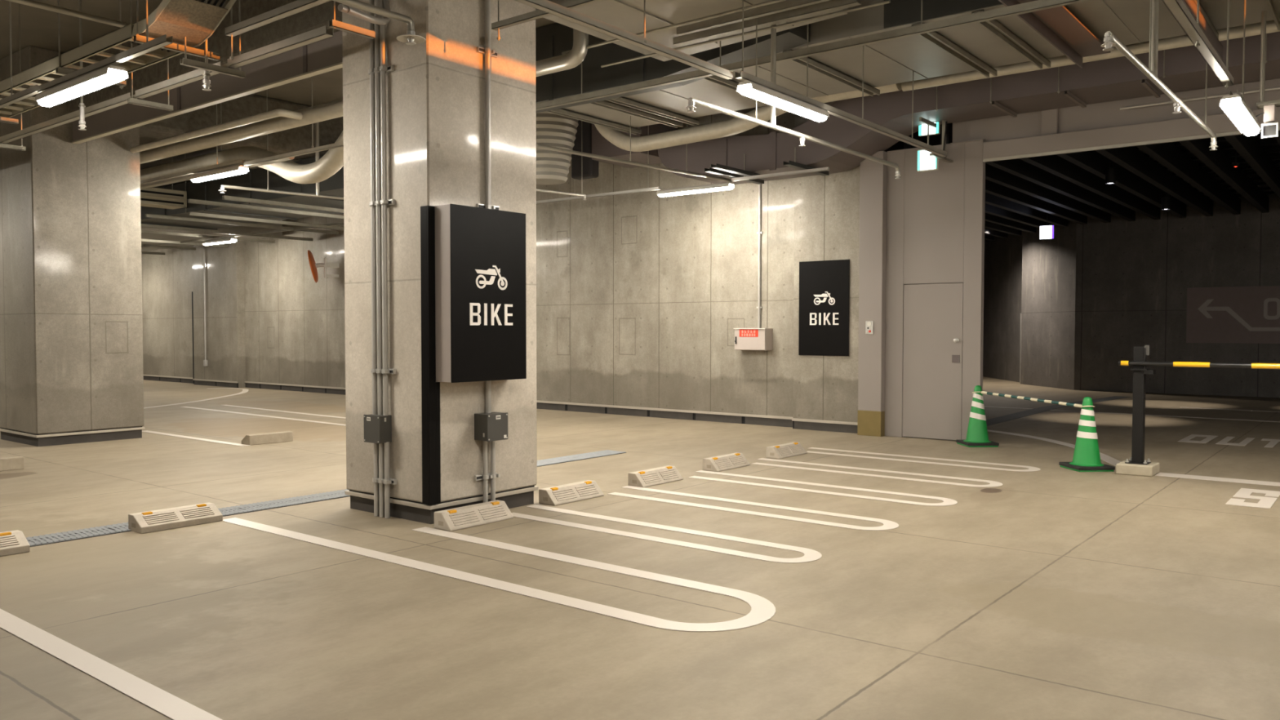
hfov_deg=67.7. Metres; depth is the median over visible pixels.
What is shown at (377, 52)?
conduit
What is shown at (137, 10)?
rod
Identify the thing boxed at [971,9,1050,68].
channel
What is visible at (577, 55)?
drain pipe
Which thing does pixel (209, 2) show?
cable
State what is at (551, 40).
ceiling beam
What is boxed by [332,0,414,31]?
pipe
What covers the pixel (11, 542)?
wheel stop
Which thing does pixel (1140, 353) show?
barrier post
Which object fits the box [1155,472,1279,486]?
lane line
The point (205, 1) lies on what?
rod
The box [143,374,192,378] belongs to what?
trim
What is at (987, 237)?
ceiling beam
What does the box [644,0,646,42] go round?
rod
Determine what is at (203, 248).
conduit
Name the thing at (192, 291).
trim
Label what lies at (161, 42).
rail
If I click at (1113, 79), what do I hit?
duct
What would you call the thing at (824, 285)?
sign
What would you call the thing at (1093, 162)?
ceiling beam
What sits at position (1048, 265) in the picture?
column
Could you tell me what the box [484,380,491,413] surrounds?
conduit
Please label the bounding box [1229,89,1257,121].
rail
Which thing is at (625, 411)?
baseboard
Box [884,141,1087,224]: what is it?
ceiling beam
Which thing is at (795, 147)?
rod
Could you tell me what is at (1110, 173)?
spotlight
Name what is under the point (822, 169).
rail
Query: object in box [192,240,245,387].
wall
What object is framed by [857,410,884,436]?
baseboard
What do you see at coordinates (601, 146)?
duct
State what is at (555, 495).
wheel stop
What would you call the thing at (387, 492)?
conduit
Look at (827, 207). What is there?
wall pier
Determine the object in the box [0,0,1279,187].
ceiling
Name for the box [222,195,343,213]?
channel
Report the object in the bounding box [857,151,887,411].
pillar
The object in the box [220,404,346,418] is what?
stall line
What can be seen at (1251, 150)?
ceiling beam
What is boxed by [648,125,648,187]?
rod
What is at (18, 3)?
rod
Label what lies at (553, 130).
duct
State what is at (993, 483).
bay line
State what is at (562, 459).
drain grate
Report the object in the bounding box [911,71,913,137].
rod
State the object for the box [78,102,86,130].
sprinkler
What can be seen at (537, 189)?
pipe
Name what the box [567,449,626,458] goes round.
drain grate
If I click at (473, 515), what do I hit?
wheel stop
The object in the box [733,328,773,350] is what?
electrical box
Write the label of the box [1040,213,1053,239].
exit sign
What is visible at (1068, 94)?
channel
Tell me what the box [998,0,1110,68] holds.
beam
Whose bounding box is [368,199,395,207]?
rail
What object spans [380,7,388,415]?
conduit
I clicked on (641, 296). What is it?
wall
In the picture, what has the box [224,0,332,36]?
cable trunking
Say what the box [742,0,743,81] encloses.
rod
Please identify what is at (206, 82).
sprinkler
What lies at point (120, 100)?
cable trunking
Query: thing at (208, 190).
duct
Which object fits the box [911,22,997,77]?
channel
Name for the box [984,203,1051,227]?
ceiling beam
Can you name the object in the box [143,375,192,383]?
baseboard
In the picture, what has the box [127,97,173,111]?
channel
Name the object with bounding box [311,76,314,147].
rod
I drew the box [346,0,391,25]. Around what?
conduit
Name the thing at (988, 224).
ceiling beam
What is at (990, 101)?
rod
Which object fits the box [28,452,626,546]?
trim
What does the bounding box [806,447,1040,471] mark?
bay line
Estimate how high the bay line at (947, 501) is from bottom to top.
0.003 m
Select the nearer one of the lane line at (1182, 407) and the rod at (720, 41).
the rod at (720, 41)
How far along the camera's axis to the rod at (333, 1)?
6.40 m
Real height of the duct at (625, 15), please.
0.802 m
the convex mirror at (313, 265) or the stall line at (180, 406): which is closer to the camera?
the stall line at (180, 406)
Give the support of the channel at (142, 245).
attached to the rail at (338, 223)
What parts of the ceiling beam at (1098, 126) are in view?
rail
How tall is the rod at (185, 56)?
1.570 m
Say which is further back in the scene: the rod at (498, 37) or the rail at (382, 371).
the rail at (382, 371)
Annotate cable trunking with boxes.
[0,92,137,143]
[135,61,228,98]
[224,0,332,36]
[227,25,333,68]
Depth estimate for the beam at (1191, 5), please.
8.03 m
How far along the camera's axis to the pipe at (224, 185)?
13.55 m
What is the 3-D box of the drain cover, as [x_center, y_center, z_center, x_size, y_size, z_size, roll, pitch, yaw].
[7.628,0.895,17.616,0.576,0.004,8.624,2,2,40]
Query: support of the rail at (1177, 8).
hanging from the rod at (1226, 86)
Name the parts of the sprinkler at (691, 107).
collar plate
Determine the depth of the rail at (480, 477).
7.43 m
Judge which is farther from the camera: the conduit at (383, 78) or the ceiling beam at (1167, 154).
the ceiling beam at (1167, 154)
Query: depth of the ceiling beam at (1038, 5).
7.94 m
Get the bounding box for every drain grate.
[26,525,119,546]
[102,506,250,532]
[232,490,350,511]
[537,456,585,466]
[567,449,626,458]
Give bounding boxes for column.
[0,45,145,446]
[342,0,538,524]
[1020,219,1076,390]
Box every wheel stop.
[0,456,24,471]
[0,529,30,556]
[128,502,222,533]
[241,431,293,444]
[434,499,513,531]
[538,480,604,506]
[627,465,683,487]
[702,452,750,471]
[766,441,807,458]
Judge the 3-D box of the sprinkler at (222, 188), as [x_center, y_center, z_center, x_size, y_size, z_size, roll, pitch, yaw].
[-5.691,-2.328,13.014,0.099,0.101,0.099,1,2,38]
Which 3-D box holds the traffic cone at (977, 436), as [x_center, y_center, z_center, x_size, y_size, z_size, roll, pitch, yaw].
[4.241,0.696,11.989,0.390,0.756,0.390,0,2,-3]
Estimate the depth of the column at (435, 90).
7.35 m
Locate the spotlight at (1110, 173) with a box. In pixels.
[1105,160,1115,184]
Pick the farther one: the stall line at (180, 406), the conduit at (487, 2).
the stall line at (180, 406)
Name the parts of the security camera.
mount plate, stem, frame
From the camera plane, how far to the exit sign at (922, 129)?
12.34 m
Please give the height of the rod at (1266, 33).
0.800 m
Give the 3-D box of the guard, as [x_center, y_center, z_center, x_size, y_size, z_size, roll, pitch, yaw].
[-1.553,-0.033,7.081,0.090,2.199,0.102,1,2,38]
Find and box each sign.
[434,204,526,382]
[798,259,849,355]
[917,124,938,172]
[918,121,940,136]
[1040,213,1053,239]
[1186,285,1279,343]
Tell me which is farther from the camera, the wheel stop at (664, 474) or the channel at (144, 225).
the channel at (144, 225)
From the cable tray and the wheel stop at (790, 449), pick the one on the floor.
the wheel stop at (790, 449)
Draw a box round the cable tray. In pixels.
[141,220,282,251]
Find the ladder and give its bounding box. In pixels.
[0,23,182,117]
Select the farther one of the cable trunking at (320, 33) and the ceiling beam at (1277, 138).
the ceiling beam at (1277, 138)
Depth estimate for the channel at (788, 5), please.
7.91 m
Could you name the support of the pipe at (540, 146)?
hanging from the rod at (686, 124)
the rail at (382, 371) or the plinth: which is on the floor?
the plinth
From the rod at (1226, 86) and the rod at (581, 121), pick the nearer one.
the rod at (1226, 86)
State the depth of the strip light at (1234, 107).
7.23 m
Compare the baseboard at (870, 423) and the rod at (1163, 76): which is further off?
the baseboard at (870, 423)
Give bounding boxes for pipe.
[6,0,126,27]
[129,108,302,153]
[139,98,342,152]
[139,101,342,164]
[140,155,294,189]
[222,184,343,199]
[315,122,319,195]
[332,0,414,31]
[535,28,588,76]
[536,143,732,182]
[536,188,585,196]
[688,97,899,171]
[770,24,776,126]
[1104,31,1216,142]
[1151,0,1159,77]
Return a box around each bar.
[972,391,1094,407]
[1118,360,1279,368]
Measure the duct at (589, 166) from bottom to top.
1.035 m
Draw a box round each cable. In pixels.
[125,0,226,52]
[942,121,946,151]
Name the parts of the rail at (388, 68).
rail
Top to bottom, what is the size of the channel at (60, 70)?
0.045 m
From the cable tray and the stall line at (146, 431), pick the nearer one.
the stall line at (146, 431)
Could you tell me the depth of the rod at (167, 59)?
8.20 m
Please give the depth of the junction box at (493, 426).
7.36 m
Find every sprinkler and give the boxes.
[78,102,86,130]
[202,70,211,90]
[218,185,226,193]
[396,30,425,44]
[685,98,696,112]
[799,136,805,146]
[894,171,900,178]
[1101,32,1115,51]
[1172,102,1181,113]
[1208,141,1217,151]
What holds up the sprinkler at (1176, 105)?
attached to the pipe at (1119, 45)
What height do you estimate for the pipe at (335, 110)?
0.145 m
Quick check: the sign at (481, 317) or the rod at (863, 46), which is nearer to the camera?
the sign at (481, 317)
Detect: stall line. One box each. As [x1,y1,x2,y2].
[142,430,250,446]
[179,406,346,426]
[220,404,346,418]
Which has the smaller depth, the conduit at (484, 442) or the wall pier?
the conduit at (484, 442)
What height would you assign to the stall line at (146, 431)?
0.003 m
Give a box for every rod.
[8,0,12,95]
[17,3,22,151]
[57,0,60,66]
[78,0,85,107]
[119,0,123,88]
[129,0,133,104]
[135,0,138,42]
[146,0,148,42]
[167,58,169,111]
[184,36,186,66]
[202,0,210,76]
[216,103,217,164]
[220,102,222,151]
[230,6,234,60]
[238,0,240,77]
[266,89,268,190]
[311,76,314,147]
[333,0,335,28]
[497,0,500,40]
[581,62,582,101]
[581,120,582,194]
[629,115,631,160]
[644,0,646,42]
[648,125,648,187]
[686,124,687,171]
[720,40,720,65]
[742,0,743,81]
[755,17,757,118]
[794,146,795,170]
[806,24,808,97]
[862,45,863,119]
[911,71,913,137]
[920,0,922,33]
[935,86,937,111]
[989,77,991,103]
[1057,66,1059,93]
[1148,0,1151,70]
[1162,49,1165,78]
[1195,0,1199,48]
[1204,61,1207,124]
[1224,0,1229,88]
[1242,0,1245,98]
[1265,33,1267,63]
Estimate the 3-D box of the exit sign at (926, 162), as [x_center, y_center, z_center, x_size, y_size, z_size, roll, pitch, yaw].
[3.690,-2.741,12.230,0.262,0.630,0.063,1,2,38]
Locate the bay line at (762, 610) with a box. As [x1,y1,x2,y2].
[222,517,775,631]
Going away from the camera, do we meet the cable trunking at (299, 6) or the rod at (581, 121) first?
the cable trunking at (299, 6)
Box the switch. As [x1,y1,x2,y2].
[865,320,873,333]
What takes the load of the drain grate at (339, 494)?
on the trim at (624, 452)
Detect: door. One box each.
[902,283,963,439]
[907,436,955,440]
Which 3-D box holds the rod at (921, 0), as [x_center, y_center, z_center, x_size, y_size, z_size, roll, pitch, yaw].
[2.220,-3.108,7.509,0.028,1.060,0.028,1,2,38]
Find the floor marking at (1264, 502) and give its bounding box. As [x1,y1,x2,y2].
[1225,488,1279,508]
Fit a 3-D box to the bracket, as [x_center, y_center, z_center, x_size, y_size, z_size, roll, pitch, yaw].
[3.763,-2.802,12.114,0.145,0.500,0.770,1,2,38]
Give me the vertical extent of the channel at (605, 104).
0.057 m
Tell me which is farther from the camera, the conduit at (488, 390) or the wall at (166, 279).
the wall at (166, 279)
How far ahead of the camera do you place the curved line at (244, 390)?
20.13 m
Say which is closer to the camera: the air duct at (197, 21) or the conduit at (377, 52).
the air duct at (197, 21)
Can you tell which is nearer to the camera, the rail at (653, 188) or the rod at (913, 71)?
the rod at (913, 71)
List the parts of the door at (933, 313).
lock plate, knob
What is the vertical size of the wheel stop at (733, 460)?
0.128 m
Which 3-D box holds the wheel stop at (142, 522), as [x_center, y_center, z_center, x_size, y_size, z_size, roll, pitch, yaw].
[-3.429,1.162,7.063,0.210,0.124,0.602,1,2,38]
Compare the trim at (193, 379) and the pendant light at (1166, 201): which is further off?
the trim at (193, 379)
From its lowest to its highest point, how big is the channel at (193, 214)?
0.060 m
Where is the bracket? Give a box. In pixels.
[919,116,953,163]
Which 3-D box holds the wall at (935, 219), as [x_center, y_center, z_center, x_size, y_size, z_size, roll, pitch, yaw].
[3.884,-0.883,12.633,1.295,3.870,0.100,1,2,38]
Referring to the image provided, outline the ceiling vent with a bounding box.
[140,156,186,208]
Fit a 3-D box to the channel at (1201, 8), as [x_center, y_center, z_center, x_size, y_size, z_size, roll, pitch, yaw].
[4.689,-2.967,8.079,0.100,0.057,2.020,1,2,38]
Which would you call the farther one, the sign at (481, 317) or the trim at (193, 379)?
the trim at (193, 379)
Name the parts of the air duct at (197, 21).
rail, rail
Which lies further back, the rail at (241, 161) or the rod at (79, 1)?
the rail at (241, 161)
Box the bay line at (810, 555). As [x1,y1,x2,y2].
[511,504,822,563]
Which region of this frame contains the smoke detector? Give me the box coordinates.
[1231,150,1239,167]
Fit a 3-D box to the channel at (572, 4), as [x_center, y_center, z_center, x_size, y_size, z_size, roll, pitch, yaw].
[-0.221,-2.353,6.152,2.100,0.042,0.042,1,2,38]
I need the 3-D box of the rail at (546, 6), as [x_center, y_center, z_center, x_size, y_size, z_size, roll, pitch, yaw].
[-0.887,-2.149,5.434,0.055,0.050,5.100,1,2,38]
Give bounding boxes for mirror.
[307,249,339,282]
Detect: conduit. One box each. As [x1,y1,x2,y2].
[193,245,206,359]
[337,0,382,23]
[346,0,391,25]
[368,0,377,414]
[373,443,379,515]
[374,0,382,415]
[378,443,384,517]
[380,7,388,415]
[384,441,390,518]
[482,440,488,502]
[484,0,491,204]
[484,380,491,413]
[490,440,495,501]
[561,0,786,54]
[600,0,890,67]
[757,183,760,328]
[1120,86,1279,110]
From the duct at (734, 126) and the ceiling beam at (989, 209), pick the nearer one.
the duct at (734, 126)
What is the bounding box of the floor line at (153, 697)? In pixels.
[0,608,222,719]
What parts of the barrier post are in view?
plate, catch plate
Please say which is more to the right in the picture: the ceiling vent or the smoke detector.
the smoke detector
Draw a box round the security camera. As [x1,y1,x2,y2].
[1255,10,1279,137]
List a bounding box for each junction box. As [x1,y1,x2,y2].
[363,413,391,444]
[474,412,507,441]
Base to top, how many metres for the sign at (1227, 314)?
1.240 m
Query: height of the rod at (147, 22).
1.610 m
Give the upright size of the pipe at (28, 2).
0.041 m
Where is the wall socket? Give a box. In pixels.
[203,360,208,366]
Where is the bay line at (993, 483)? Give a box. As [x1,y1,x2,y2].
[752,457,1002,487]
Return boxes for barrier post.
[1124,345,1155,465]
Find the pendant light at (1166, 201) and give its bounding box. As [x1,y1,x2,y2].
[1161,192,1170,209]
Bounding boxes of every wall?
[141,245,192,377]
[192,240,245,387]
[244,106,795,417]
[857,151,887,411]
[884,140,985,439]
[982,231,1022,382]
[1074,171,1279,397]
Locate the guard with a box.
[420,205,440,504]
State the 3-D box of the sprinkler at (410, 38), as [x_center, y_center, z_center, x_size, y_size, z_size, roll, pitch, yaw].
[-1.375,-1.946,5.727,0.168,0.096,0.168,1,2,38]
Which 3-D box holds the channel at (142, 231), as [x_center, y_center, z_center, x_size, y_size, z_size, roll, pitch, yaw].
[-9.890,-2.763,21.216,0.060,0.060,3.800,1,2,38]
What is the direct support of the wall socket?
attached to the wall at (224, 266)
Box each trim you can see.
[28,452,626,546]
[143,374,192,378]
[191,291,194,383]
[193,378,238,382]
[244,381,792,419]
[791,417,857,425]
[1019,313,1021,383]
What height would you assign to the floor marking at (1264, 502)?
0.003 m
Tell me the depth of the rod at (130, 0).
7.96 m
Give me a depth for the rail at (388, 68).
7.21 m
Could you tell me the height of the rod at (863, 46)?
0.785 m
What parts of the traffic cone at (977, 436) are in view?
plate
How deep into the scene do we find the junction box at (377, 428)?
7.30 m
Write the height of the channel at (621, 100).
0.057 m
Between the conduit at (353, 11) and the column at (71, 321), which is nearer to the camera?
the conduit at (353, 11)
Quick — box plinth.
[1115,459,1159,476]
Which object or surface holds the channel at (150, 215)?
attached to the duct at (208, 190)
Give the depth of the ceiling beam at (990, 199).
20.68 m
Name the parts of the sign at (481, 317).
casing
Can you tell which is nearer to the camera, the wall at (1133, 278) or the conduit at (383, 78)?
the conduit at (383, 78)
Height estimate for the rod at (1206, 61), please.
0.750 m
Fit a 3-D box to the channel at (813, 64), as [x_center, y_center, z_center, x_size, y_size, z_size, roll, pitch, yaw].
[2.076,-3.035,10.158,0.100,0.057,2.020,1,2,38]
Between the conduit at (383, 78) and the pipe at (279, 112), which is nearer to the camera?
the conduit at (383, 78)
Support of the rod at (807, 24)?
hanging from the ceiling
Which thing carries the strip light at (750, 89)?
attached to the rail at (743, 76)
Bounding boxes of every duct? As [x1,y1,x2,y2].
[131,0,235,48]
[140,103,343,230]
[140,129,343,183]
[535,0,848,61]
[535,111,578,184]
[571,120,598,179]
[591,123,678,167]
[594,82,902,151]
[657,31,1279,184]
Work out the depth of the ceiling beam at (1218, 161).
15.79 m
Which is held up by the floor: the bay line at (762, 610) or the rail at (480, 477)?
the bay line at (762, 610)
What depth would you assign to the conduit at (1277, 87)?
10.59 m
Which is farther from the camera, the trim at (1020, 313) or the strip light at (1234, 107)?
the trim at (1020, 313)
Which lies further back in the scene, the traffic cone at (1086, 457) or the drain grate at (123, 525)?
the traffic cone at (1086, 457)
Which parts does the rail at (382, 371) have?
rail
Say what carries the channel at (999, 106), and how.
attached to the duct at (1113, 79)
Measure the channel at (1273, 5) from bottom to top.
0.057 m
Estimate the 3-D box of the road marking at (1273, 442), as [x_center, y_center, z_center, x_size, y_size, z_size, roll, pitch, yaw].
[7.781,1.059,12.487,1.145,0.003,1.090,1,2,38]
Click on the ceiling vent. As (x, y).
(157, 197)
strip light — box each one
[34,65,128,106]
[189,164,248,182]
[201,237,236,245]
[656,182,734,196]
[736,80,829,121]
[1218,93,1262,136]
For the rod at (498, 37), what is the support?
hanging from the ceiling
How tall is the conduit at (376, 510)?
0.587 m
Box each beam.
[67,0,342,144]
[535,0,1090,111]
[535,22,810,113]
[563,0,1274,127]
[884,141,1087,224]
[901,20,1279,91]
[903,131,1111,222]
[940,123,1135,221]
[950,78,1279,162]
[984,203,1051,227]
[984,213,1035,233]
[984,220,1022,235]
[984,227,1008,238]
[984,234,994,240]
[985,192,1067,226]
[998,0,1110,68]
[1018,154,1160,219]
[1055,150,1186,217]
[1094,146,1213,216]
[1136,142,1240,214]
[1161,0,1222,60]
[1178,137,1269,213]
[1223,134,1279,198]
[1275,130,1279,145]
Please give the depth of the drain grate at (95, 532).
6.68 m
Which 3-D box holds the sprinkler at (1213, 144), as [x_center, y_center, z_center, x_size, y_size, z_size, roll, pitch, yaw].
[5.173,-1.937,8.608,0.069,0.086,0.069,1,2,38]
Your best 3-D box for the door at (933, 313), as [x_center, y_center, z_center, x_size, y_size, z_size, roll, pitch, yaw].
[3.854,0.018,12.611,0.800,2.046,0.116,1,2,38]
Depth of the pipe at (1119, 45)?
6.71 m
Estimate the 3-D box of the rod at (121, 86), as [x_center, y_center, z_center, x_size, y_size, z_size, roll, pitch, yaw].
[-4.254,-2.963,7.810,0.028,1.480,0.028,1,2,38]
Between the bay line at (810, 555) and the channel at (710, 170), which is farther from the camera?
the channel at (710, 170)
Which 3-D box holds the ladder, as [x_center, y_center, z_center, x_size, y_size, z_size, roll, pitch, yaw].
[-7.155,-2.419,9.820,9.480,0.100,0.411,1,2,38]
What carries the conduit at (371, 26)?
attached to the column at (435, 90)
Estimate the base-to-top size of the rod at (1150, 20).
1.700 m
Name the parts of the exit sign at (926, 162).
stem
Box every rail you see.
[0,84,39,108]
[37,34,173,93]
[140,159,245,184]
[141,222,344,248]
[243,141,343,166]
[368,65,394,75]
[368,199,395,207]
[370,368,395,373]
[372,477,396,484]
[474,471,499,480]
[475,203,499,209]
[476,46,497,57]
[514,0,733,79]
[536,186,661,204]
[731,167,829,181]
[734,70,947,156]
[1162,0,1233,86]
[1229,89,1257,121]
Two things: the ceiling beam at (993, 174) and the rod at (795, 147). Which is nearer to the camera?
the rod at (795, 147)
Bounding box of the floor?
[0,376,1279,719]
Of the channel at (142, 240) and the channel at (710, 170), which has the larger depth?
the channel at (142, 240)
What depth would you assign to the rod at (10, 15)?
7.77 m
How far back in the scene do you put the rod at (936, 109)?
11.56 m
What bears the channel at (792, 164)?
attached to the duct at (1113, 79)
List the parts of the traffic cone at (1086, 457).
plate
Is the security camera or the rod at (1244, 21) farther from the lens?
the security camera
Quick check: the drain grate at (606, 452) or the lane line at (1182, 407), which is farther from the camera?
the lane line at (1182, 407)
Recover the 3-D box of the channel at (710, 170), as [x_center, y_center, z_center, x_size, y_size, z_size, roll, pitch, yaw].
[1.343,-2.586,13.428,0.090,0.050,1.400,1,2,38]
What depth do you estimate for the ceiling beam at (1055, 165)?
17.02 m
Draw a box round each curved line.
[143,387,248,408]
[987,429,1120,466]
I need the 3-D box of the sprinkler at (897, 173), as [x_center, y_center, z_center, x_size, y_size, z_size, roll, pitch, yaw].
[2.767,-1.990,10.241,0.059,0.086,0.059,1,2,38]
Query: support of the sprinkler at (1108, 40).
attached to the pipe at (1119, 45)
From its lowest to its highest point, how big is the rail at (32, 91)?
0.045 m
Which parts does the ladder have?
rail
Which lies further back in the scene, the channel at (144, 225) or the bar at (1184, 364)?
the channel at (144, 225)
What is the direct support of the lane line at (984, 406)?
on the floor
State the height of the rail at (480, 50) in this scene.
0.040 m
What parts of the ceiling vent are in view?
casing, frame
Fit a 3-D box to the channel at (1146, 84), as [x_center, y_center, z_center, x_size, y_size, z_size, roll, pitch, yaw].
[5.623,-2.986,10.505,0.040,0.042,0.820,1,2,38]
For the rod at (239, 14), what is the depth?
7.12 m
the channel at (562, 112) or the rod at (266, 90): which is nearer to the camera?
the channel at (562, 112)
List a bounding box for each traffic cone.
[955,385,999,447]
[1058,396,1115,471]
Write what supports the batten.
on the ceiling beam
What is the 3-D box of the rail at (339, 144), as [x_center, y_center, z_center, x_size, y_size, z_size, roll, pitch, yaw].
[-3.245,-2.441,10.718,4.520,0.045,0.045,1,2,38]
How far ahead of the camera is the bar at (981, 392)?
10.79 m
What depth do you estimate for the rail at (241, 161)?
12.86 m
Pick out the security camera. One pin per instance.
(1269, 128)
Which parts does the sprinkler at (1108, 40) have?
collar plate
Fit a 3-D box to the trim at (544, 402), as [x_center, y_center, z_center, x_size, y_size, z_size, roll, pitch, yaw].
[-3.756,0.710,18.991,15.590,0.034,0.050,1,2,38]
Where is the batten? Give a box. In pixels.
[1133,133,1261,150]
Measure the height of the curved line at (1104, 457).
0.003 m
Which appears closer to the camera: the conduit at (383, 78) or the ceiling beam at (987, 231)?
the conduit at (383, 78)
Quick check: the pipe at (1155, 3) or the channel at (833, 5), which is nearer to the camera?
the pipe at (1155, 3)
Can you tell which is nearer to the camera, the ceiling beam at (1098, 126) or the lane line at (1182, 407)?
the ceiling beam at (1098, 126)
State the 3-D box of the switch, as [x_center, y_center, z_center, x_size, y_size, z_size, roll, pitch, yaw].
[3.128,-0.442,13.019,0.110,0.177,0.021,1,2,38]
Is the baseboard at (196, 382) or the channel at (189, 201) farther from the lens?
the baseboard at (196, 382)
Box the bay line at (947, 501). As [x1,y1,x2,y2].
[688,470,957,506]
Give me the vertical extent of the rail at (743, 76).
0.050 m
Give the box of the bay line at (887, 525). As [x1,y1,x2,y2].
[608,485,898,530]
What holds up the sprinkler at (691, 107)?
attached to the pipe at (697, 102)
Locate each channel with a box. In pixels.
[0,116,18,124]
[0,143,26,151]
[55,66,126,86]
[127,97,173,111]
[133,34,219,61]
[141,223,312,240]
[141,230,274,243]
[141,238,227,247]
[141,244,195,249]
[141,251,164,255]
[145,213,338,234]
[180,57,245,78]
[187,199,343,219]
[188,211,344,230]
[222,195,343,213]
[328,19,375,39]
[491,0,603,31]
[545,108,641,134]
[589,100,683,128]
[606,97,698,125]
[672,0,861,46]
[676,0,831,35]
[703,75,739,90]
[704,167,764,184]
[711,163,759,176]
[782,49,879,96]
[782,160,829,175]
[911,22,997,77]
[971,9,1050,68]
[991,101,1017,116]
[1063,89,1086,107]
[1141,79,1159,97]
[1194,0,1218,39]
[1266,0,1279,30]
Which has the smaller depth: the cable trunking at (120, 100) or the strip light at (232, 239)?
the cable trunking at (120, 100)
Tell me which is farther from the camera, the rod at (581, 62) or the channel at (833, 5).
the rod at (581, 62)
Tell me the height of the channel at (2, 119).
0.045 m
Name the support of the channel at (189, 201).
attached to the duct at (208, 190)
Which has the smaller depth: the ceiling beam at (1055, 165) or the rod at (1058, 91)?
the rod at (1058, 91)
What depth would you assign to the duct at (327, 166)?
12.68 m
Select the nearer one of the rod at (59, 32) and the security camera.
the rod at (59, 32)
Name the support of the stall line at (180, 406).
on the floor
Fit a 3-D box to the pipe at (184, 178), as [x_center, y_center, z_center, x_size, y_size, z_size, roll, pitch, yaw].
[-8.704,-2.690,15.479,11.000,0.087,0.087,1,2,38]
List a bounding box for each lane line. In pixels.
[984,405,1279,422]
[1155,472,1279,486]
[1182,407,1279,412]
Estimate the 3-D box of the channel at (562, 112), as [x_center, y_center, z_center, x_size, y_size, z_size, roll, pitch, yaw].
[-0.647,-3.107,12.323,0.100,0.057,2.020,1,2,38]
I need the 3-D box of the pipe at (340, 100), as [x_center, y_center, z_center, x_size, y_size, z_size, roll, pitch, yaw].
[-6.716,-3.039,13.629,12.400,0.116,0.116,1,2,38]
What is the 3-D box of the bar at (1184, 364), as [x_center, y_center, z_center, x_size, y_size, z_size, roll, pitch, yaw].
[6.083,0.063,8.713,3.125,0.051,0.051,1,2,38]
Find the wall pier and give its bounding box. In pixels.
[792,101,859,422]
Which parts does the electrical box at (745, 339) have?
label plate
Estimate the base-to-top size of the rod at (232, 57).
1.500 m
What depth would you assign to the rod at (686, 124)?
13.08 m
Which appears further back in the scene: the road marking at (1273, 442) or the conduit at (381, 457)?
the road marking at (1273, 442)
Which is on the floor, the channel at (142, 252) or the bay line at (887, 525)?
the bay line at (887, 525)
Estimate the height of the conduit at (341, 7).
0.897 m
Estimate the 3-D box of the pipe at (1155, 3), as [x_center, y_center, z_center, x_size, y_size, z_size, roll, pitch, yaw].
[3.581,-2.808,6.626,0.046,1.700,0.046,1,2,38]
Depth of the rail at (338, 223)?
20.89 m
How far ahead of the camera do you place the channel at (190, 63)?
6.95 m
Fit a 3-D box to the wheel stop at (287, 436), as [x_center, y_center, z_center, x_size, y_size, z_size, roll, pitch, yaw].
[-4.774,0.996,12.234,0.200,0.125,0.602,1,2,38]
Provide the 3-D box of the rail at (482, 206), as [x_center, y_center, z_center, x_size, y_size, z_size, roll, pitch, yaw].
[-1.169,-1.187,7.428,0.064,0.040,0.220,1,2,38]
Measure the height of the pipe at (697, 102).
0.081 m
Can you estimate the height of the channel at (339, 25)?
0.045 m
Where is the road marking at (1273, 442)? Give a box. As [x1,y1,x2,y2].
[1177,434,1279,448]
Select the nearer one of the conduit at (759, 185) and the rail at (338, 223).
the conduit at (759, 185)
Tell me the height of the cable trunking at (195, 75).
0.055 m
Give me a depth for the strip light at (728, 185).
13.74 m
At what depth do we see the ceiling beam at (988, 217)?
23.16 m
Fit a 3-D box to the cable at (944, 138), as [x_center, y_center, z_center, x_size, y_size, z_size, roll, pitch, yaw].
[3.881,-2.813,12.146,0.055,0.442,0.035,0,2,5]
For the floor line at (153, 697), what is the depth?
4.02 m
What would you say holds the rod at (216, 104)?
hanging from the ceiling
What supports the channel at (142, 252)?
attached to the rail at (338, 223)
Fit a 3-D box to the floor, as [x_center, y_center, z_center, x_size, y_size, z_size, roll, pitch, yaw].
[-3.402,0.994,17.445,49.000,0.200,41.000,1,2,38]
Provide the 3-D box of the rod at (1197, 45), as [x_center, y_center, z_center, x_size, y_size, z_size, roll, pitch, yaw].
[3.493,-2.395,5.967,0.028,0.875,0.028,1,2,38]
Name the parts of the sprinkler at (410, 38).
collar plate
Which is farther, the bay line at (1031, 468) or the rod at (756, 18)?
the bay line at (1031, 468)
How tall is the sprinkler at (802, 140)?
0.101 m
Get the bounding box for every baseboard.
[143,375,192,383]
[194,380,238,387]
[245,382,792,427]
[792,420,857,433]
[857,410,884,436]
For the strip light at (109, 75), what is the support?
attached to the rail at (161, 42)
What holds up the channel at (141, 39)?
hanging from the rod at (205, 1)
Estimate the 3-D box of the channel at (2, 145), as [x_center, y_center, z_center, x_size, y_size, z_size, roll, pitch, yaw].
[-6.614,-2.229,9.961,0.042,0.042,0.350,1,2,38]
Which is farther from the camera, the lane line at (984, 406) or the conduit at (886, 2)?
the lane line at (984, 406)
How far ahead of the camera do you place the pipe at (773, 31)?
8.19 m
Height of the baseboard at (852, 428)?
0.118 m
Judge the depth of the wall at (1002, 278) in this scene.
27.90 m
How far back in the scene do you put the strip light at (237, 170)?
12.42 m
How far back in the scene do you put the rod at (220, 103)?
13.59 m
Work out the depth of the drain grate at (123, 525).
7.46 m

